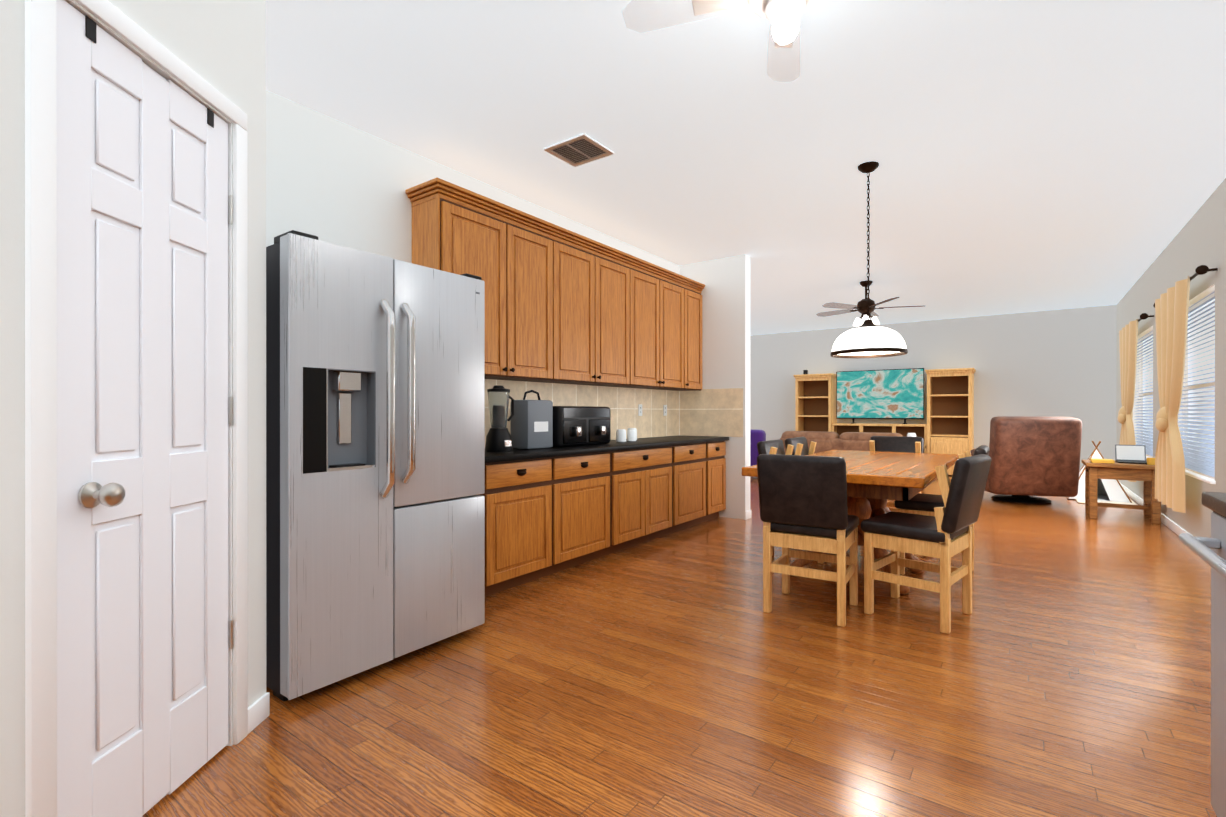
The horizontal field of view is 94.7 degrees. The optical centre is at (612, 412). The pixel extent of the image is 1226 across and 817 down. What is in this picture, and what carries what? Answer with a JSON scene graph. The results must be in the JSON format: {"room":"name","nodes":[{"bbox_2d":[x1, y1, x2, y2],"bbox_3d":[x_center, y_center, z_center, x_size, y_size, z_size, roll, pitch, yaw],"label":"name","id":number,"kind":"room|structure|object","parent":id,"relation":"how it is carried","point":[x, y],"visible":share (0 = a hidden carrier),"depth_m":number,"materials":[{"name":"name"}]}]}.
{"room":"open-plan kitchen","nodes":[
{"label":"open-plan kitchen","id":0,"kind":"room"},
{"bbox_2d":[0,0,265,816],"bbox_3d":[-1.314,-0.261,0.313,0.120,2.730,3.490,0,0,0],"label":"wall","id":1,"kind":"structure","parent":0,"point":[219,46],"depth_m":1.51,"materials":[{"name":"white paint"}]},
{"bbox_2d":[25,0,247,816],"bbox_3d":[-1.312,0.042,1.568,0.134,2.122,0.724,0,0,0],"label":"door frame","id":2,"kind":"structure","parent":1,"relation":"attached to","point":[40,443],"depth_m":1.25,"materials":[{"name":"white"}]},
{"bbox_2d":[56,0,232,816],"bbox_3d":[-1.277,0.070,1.570,0.390,2.047,0.508,0,0,36],"label":"pantry door","id":3,"kind":"structure","parent":1,"relation":"in","point":[144,418],"depth_m":1.51,"materials":[{"name":"white"}]},
{"bbox_2d":[248,692,269,733],"bbox_3d":[-1.247,1.062,0.315,0.012,0.085,3.490,0,0,0],"label":"baseboard","id":4,"kind":"structure","parent":1,"relation":"attached to","point":[258,711],"depth_m":1.99,"materials":[{"name":"white paint"}]},
{"bbox_2d":[266,90,678,437],"bbox_3d":[-0.683,-0.265,4.415,0.120,2.730,4.660,0,0,36],"label":"wall","id":5,"kind":"structure","parent":0,"point":[331,180],"depth_m":3.19,"materials":[{"name":"white paint"}]},
{"bbox_2d":[409,186,516,379],"bbox_3d":[-0.964,-0.788,3.672,0.290,1.087,0.597,0,0,36],"label":"upper cabinet","id":6,"kind":"object","parent":5,"relation":"attached to","point":[454,232],"depth_m":3.61,"materials":[{"name":"brown wood"}]},
{"bbox_2d":[501,214,560,381],"bbox_3d":[-0.690,-0.788,4.048,0.290,1.087,0.586,0,0,36],"label":"upper cabinet","id":7,"kind":"object","parent":5,"relation":"attached to","point":[538,246],"depth_m":4.02,"materials":[{"name":"brown wood"}]},
{"bbox_2d":[544,234,636,385],"bbox_3d":[-0.260,-0.789,4.638,0.290,1.087,1.126,0,0,36],"label":"upper cabinet","id":8,"kind":"object","parent":5,"relation":"attached to","point":[564,306],"depth_m":4.58,"materials":[{"name":"brown wood"}]},
{"bbox_2d":[485,379,742,444],"bbox_3d":[-0.011,-0.003,4.599,0.750,0.504,3.570,0,0,36],"label":"backsplash","id":9,"kind":"structure","parent":5,"relation":"attached to","point":[711,412],"depth_m":5.77,"materials":[{"name":"tile"}]},
{"bbox_2d":[638,404,641,415],"bbox_3d":[0.272,-0.028,5.612,0.006,0.115,0.070,0,0,36],"label":"electrical outlet plate","id":10,"kind":"object","parent":5,"relation":"attached to","point":[639,409],"visible":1,"depth_m":5.60,"materials":[{"name":"white plastic"}]},
{"bbox_2d":[609,262,688,389],"bbox_3d":[0.322,-0.790,5.439,0.290,1.087,1.106,0,0,36],"label":"upper cabinet","id":11,"kind":"object","parent":5,"relation":"attached to","point":[662,299],"depth_m":5.40,"materials":[{"name":"brown wood"}]},
{"bbox_2d":[663,405,666,415],"bbox_3d":[0.554,-0.029,6.000,0.006,0.115,0.070,0,0,36],"label":"electrical outlet plate","id":12,"kind":"object","parent":5,"relation":"attached to","point":[664,410],"visible":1,"depth_m":5.99,"materials":[{"name":"white plastic"}]},
{"bbox_2d":[677,282,704,390],"bbox_3d":[0.713,-0.790,5.976,0.290,1.087,0.474,0,0,36],"label":"upper cabinet","id":13,"kind":"object","parent":5,"relation":"attached to","point":[695,297],"depth_m":5.95,"materials":[{"name":"brown wood"}]},
{"bbox_2d":[143,476,1216,816],"bbox_3d":[1.077,1.150,5.169,7.200,0.100,13.750,0,0,36],"label":"floor","id":14,"kind":"structure","parent":0,"point":[1063,670],"depth_m":2.17,"materials":[{"name":"brown wood"}]},
{"bbox_2d":[266,230,484,701],"bbox_3d":[-1.225,0.211,2.678,0.908,1.783,0.936,0,0,36],"label":"refrigerator","id":15,"kind":"object","parent":14,"relation":"on","point":[375,458],"visible":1,"depth_m":2.33,"materials":[{"name":"silver metal"}]},
{"bbox_2d":[480,463,499,596],"bbox_3d":[-1.018,0.695,3.351,0.581,0.812,0.342,0,0,36],"label":"base cabinet","id":16,"kind":"object","parent":14,"relation":"on","point":[492,470],"depth_m":3.33,"materials":[{"name":"brown wood"}]},
{"bbox_2d":[500,455,567,590],"bbox_3d":[-0.761,0.695,3.704,0.581,0.812,0.651,0,0,36],"label":"base cabinet","id":17,"kind":"object","parent":14,"relation":"on","point":[551,510],"depth_m":3.60,"materials":[{"name":"brown wood"}]},
{"bbox_2d":[485,435,727,462],"bbox_3d":[-0.072,0.269,4.639,0.594,0.037,3.561,0,0,36],"label":"countertop","id":18,"kind":"structure","parent":17,"relation":"on","point":[666,441],"depth_m":4.14,"materials":[{"name":"black stone"}]},
{"bbox_2d":[485,385,513,451],"bbox_3d":[-0.744,0.035,3.735,0.178,0.430,0.205,0,0,36],"label":"blender","id":19,"kind":"object","parent":18,"relation":"on","point":[498,437],"visible":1,"depth_m":3.67,"materials":[{"name":"black plastic"}]},
{"bbox_2d":[511,390,552,449],"bbox_3d":[-0.571,0.043,3.974,0.181,0.413,0.260,0,0,36],"label":"lunch bag","id":20,"kind":"object","parent":18,"relation":"on","point":[531,424],"visible":0.96,"depth_m":3.88,"materials":[{"name":"grey fabric"}]},
{"bbox_2d":[552,406,610,446],"bbox_3d":[-0.294,0.100,4.391,0.338,0.300,0.640,0,0,36],"label":"air fryer","id":21,"kind":"object","parent":18,"relation":"on","point":[580,425],"visible":0.81,"depth_m":4.25,"materials":[{"name":"black plastic"}]},
{"bbox_2d":[616,428,628,441],"bbox_3d":[0.072,0.197,4.942,0.088,0.105,0.088,0,0,24],"label":"canister set","id":22,"kind":"object","parent":18,"relation":"on","point":[621,434],"depth_m":4.91,"materials":[{"name":"white ceramic"}]},
{"bbox_2d":[629,429,636,440],"bbox_3d":[0.167,0.202,5.021,0.079,0.095,0.079,0,0,24],"label":"canister set","id":23,"kind":"object","parent":18,"relation":"on","point":[632,432],"depth_m":4.99,"materials":[{"name":"white ceramic"}]},
{"bbox_2d":[568,451,615,567],"bbox_3d":[-0.441,0.695,4.143,0.581,0.812,0.734,0,0,36],"label":"base cabinet","id":24,"kind":"object","parent":14,"relation":"on","point":[591,478],"depth_m":4.09,"materials":[{"name":"brown wood"}]},
{"bbox_2d":[616,447,679,551],"bbox_3d":[0.049,0.694,4.817,0.581,0.812,0.931,0,0,36],"label":"base cabinet","id":25,"kind":"object","parent":14,"relation":"on","point":[648,480],"depth_m":4.69,"materials":[{"name":"brown wood"}]},
{"bbox_2d":[680,443,711,529],"bbox_3d":[0.517,0.694,5.460,0.581,0.812,0.660,0,0,36],"label":"base cabinet","id":26,"kind":"object","parent":14,"relation":"on","point":[695,458],"depth_m":5.39,"materials":[{"name":"brown wood"}]},
{"bbox_2d":[712,439,728,518],"bbox_3d":[0.841,0.693,5.904,0.581,0.812,0.440,0,0,36],"label":"base cabinet","id":27,"kind":"object","parent":14,"relation":"on","point":[718,449],"depth_m":5.80,"materials":[{"name":"brown wood"}]},
{"bbox_2d":[750,429,765,465],"bbox_3d":[2.419,0.685,9.740,0.730,0.820,0.820,0,0,36],"label":"armchair","id":28,"kind":"object","parent":14,"relation":"on","point":[757,436],"visible":0.06,"depth_m":9.30,"materials":[{"name":"fabric"}]},
{"bbox_2d":[757,439,823,563],"bbox_3d":[1.459,0.661,4.427,0.530,0.879,0.454,0,0,36],"label":"dining chair","id":29,"kind":"object","parent":14,"relation":"on","point":[771,447],"visible":0.19,"depth_m":4.45,"materials":[{"name":"black leather"}]},
{"bbox_2d":[785,437,816,454],"bbox_3d":[1.830,0.660,4.937,0.530,0.879,0.454,0,0,36],"label":"dining chair","id":30,"kind":"object","parent":14,"relation":"on","point":[800,444],"visible":0.21,"depth_m":5.03,"materials":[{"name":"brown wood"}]},
{"bbox_2d":[757,454,858,626],"bbox_3d":[1.102,0.662,3.160,0.454,0.879,0.530,0,0,32],"label":"dining chair","id":31,"kind":"object","parent":14,"relation":"on","point":[803,502],"visible":1,"depth_m":2.99,"materials":[{"name":"black leather"}]},
{"bbox_2d":[780,431,902,453],"bbox_3d":[3.711,0.696,9.059,2.080,0.800,0.940,0,0,36],"label":"leather sofa","id":32,"kind":"object","parent":14,"relation":"on","point":[854,441],"visible":0.15,"depth_m":8.71,"materials":[{"name":"brown leather"}]},
{"bbox_2d":[742,450,958,593],"bbox_3d":[1.848,0.723,4.138,1.024,0.756,2.100,0,0,36],"label":"dining table","id":33,"kind":"object","parent":14,"relation":"on","point":[877,481],"visible":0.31,"depth_m":3.65,"materials":[{"name":"brown wood"}]},
{"bbox_2d":[793,368,975,478],"bbox_3d":[4.831,0.130,10.274,2.960,1.930,0.464,0,0,36],"label":"entertainment center","id":34,"kind":"object","parent":14,"relation":"on","point":[948,428],"visible":0.65,"depth_m":9.89,"materials":[{"name":"brown wood"}]},
{"bbox_2d":[836,368,923,423],"bbox_3d":[4.814,-0.293,10.234,1.460,0.974,0.240,0,0,36],"label":"tv","id":35,"kind":"object","parent":34,"relation":"attached to","point":[884,394],"visible":0.96,"depth_m":10.20,"materials":[{"name":"black"}]},
{"bbox_2d":[869,436,923,511],"bbox_3d":[2.530,0.660,5.126,0.454,0.879,0.530,0,0,36],"label":"dining chair","id":36,"kind":"object","parent":14,"relation":"on","point":[896,444],"visible":0.12,"depth_m":5.27,"materials":[{"name":"black leather"}]},
{"bbox_2d":[907,433,915,436],"bbox_3d":[5.034,0.716,9.518,0.150,0.760,0.150,0,0,36],"label":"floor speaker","id":37,"kind":"object","parent":14,"relation":"on","point":[911,434],"visible":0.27,"depth_m":9.46,"materials":[{"name":"white plastic"}]},
{"bbox_2d":[861,454,990,633],"bbox_3d":[1.702,0.662,3.080,0.454,0.879,0.530,0,0,-44],"label":"dining chair","id":38,"kind":"object","parent":14,"relation":"on","point":[944,534],"visible":1,"depth_m":2.95,"materials":[{"name":"brown wood"}]},
{"bbox_2d":[894,445,989,574],"bbox_3d":[2.267,0.661,3.889,0.530,0.879,0.454,0,0,36],"label":"dining chair","id":39,"kind":"object","parent":14,"relation":"on","point":[922,504],"visible":0.19,"depth_m":3.81,"materials":[{"name":"black leather"}]},
{"bbox_2d":[970,416,1081,503],"bbox_3d":[5.124,0.570,7.102,0.900,1.055,1.086,0,0,16],"label":"leather recliner","id":40,"kind":"object","parent":14,"relation":"on","point":[1031,457],"visible":0.96,"depth_m":6.64,"materials":[{"name":"brown leather"}]},
{"bbox_2d":[1076,499,1136,504],"bbox_3d":[6.561,1.091,7.640,0.560,0.012,2.300,0,0,36],"label":"rug","id":41,"kind":"object","parent":14,"relation":"on","point":[1083,501],"visible":0.17,"depth_m":6.85,"materials":[{"name":"white fabric"}]},
{"bbox_2d":[1067,441,1131,502],"bbox_3d":[6.189,0.721,7.230,0.609,0.728,0.611,0,0,36],"label":"tent","id":42,"kind":"object","parent":41,"relation":"on","point":[1112,490],"visible":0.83,"depth_m":7.10,"materials":[{"name":"white fabric"}]},
{"bbox_2d":[1081,459,1160,524],"bbox_3d":[5.316,0.809,5.912,0.600,0.580,0.560,0,0,36],"label":"side table","id":43,"kind":"object","parent":14,"relation":"on","point":[1150,507],"visible":0.85,"depth_m":5.81,"materials":[{"name":"brown wood"}]},
{"bbox_2d":[1090,445,1154,464],"bbox_3d":[5.299,0.428,5.894,0.494,0.180,0.391,0,0,36],"label":"laptop","id":44,"kind":"object","parent":43,"relation":"on","point":[1133,454],"visible":0.96,"depth_m":5.94,"materials":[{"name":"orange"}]},
{"bbox_2d":[1202,492,1225,516],"bbox_3d":[0.704,0.655,-0.304,0.752,0.900,3.842,0,0,36],"label":"countertop","id":45,"kind":"structure","parent":14,"relation":"on","point":[1215,501],"depth_m":1.38,"materials":[{"name":"grey stone"}]},
{"bbox_2d":[1178,511,1225,816],"bbox_3d":[1.569,0.675,1.023,0.695,0.856,0.619,0,0,36],"label":"dishwasher","id":46,"kind":"object","parent":45,"relation":"in","point":[1214,557],"visible":0.98,"depth_m":1.37,"materials":[{"name":"silver metal"}]},
{"bbox_2d":[679,255,744,519],"bbox_3d":[0.124,-0.267,6.790,3.150,2.730,0.130,0,0,36],"label":"wall","id":47,"kind":"structure","parent":0,"point":[723,324],"depth_m":5.92,"materials":[{"name":"white paint"}]},
{"bbox_2d":[745,254,750,510],"bbox_3d":[1.399,-0.308,5.862,0.004,2.643,0.134,0,0,36],"label":"trim","id":48,"kind":"structure","parent":47,"relation":"attached to","point":[747,366],"depth_m":5.85,"materials":[{"name":"white paint"}]},
{"bbox_2d":[745,510,751,518],"bbox_3d":[0.183,1.056,6.836,3.133,0.085,0.021,0,0,36],"label":"baseboard","id":49,"kind":"structure","parent":47,"relation":"attached to","point":[748,514],"depth_m":5.85,"materials":[{"name":"white paint"}]},
{"bbox_2d":[266,0,1225,335],"bbox_3d":[1.077,-1.680,5.167,7.200,0.100,13.750,0,0,36],"label":"ceiling","id":50,"kind":"structure","parent":0,"point":[1044,154],"depth_m":3.19,"materials":[{"name":"white paint"}]},
{"bbox_2d":[543,133,613,166],"bbox_3d":[-0.210,-1.623,3.500,0.320,0.011,0.300,0,0,36],"label":"ceiling vent","id":51,"kind":"object","parent":50,"relation":"in","point":[580,149],"visible":0.98,"depth_m":3.49,"materials":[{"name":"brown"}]},
{"bbox_2d":[622,0,816,81],"bbox_3d":[0.598,-1.457,1.960,0.870,0.339,0.870,0,0,-29],"label":"kitchen ceiling fan","id":52,"kind":"object","parent":50,"relation":"hanging from","point":[782,16],"visible":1,"depth_m":2.02,"materials":[{"name":"white painted wood"},{"name":"frosted glass"},{"name":"metal"}]},
{"bbox_2d":[816,281,921,325],"bbox_3d":[3.164,-1.367,7.069,1.275,0.529,1.240,0,0,36],"label":"room ceiling fan","id":53,"kind":"object","parent":50,"relation":"hanging from","point":[861,307],"visible":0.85,"depth_m":6.98,"materials":[{"name":"brown metal"}]},
{"bbox_2d":[830,161,907,357],"bbox_3d":[1.681,-1.005,3.720,0.466,1.246,0.466,0,0,36],"label":"pendant lamp","id":54,"kind":"object","parent":50,"relation":"hanging from","point":[868,338],"visible":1,"depth_m":3.60,"materials":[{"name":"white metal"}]},
{"bbox_2d":[750,305,1115,470],"bbox_3d":[4.982,-0.270,10.533,6.840,2.730,0.120,0,0,36],"label":"wall","id":55,"kind":"structure","parent":0,"point":[1057,363],"depth_m":9.42,"materials":[{"name":"grey paint"}]},
{"bbox_2d":[1116,178,1225,548],"bbox_3d":[3.794,-0.263,3.191,0.120,2.730,13.150,0,0,36],"label":"wall","id":56,"kind":"structure","parent":0,"point":[1199,239],"depth_m":4.60,"materials":[{"name":"grey paint"}]},
{"bbox_2d":[1117,313,1153,481],"bbox_3d":[6.191,-0.139,6.764,0.208,1.874,1.682,0,0,36],"label":"curtain","id":57,"kind":"object","parent":56,"relation":"attached to","point":[1128,337],"visible":0.81,"depth_m":6.70,"materials":[{"name":"fabric"}]},
{"bbox_2d":[1132,326,1152,459],"bbox_3d":[6.306,-0.217,6.681,0.134,1.470,1.510,0,0,36],"label":"window","id":58,"kind":"structure","parent":56,"relation":"in","point":[1142,418],"depth_m":6.92,"materials":[{"name":"white glass"}]},
{"bbox_2d":[1119,482,1209,548],"bbox_3d":[3.740,1.059,3.231,0.013,0.085,13.150,0,0,36],"label":"baseboard","id":59,"kind":"structure","parent":56,"relation":"attached to","point":[1174,527],"depth_m":5.55,"materials":[{"name":"white paint"}]},
{"bbox_2d":[1153,265,1216,512],"bbox_3d":[4.750,-0.137,4.783,0.208,1.874,1.682,0,0,36],"label":"curtain","id":60,"kind":"object","parent":56,"relation":"attached to","point":[1171,306],"visible":1,"depth_m":4.73,"materials":[{"name":"fabric"}]},
{"bbox_2d":[1178,284,1215,483],"bbox_3d":[4.864,-0.215,4.700,0.134,1.470,1.510,0,0,36],"label":"window","id":61,"kind":"structure","parent":56,"relation":"in","point":[1196,419],"depth_m":4.73,"materials":[{"name":"white"}]}
]}

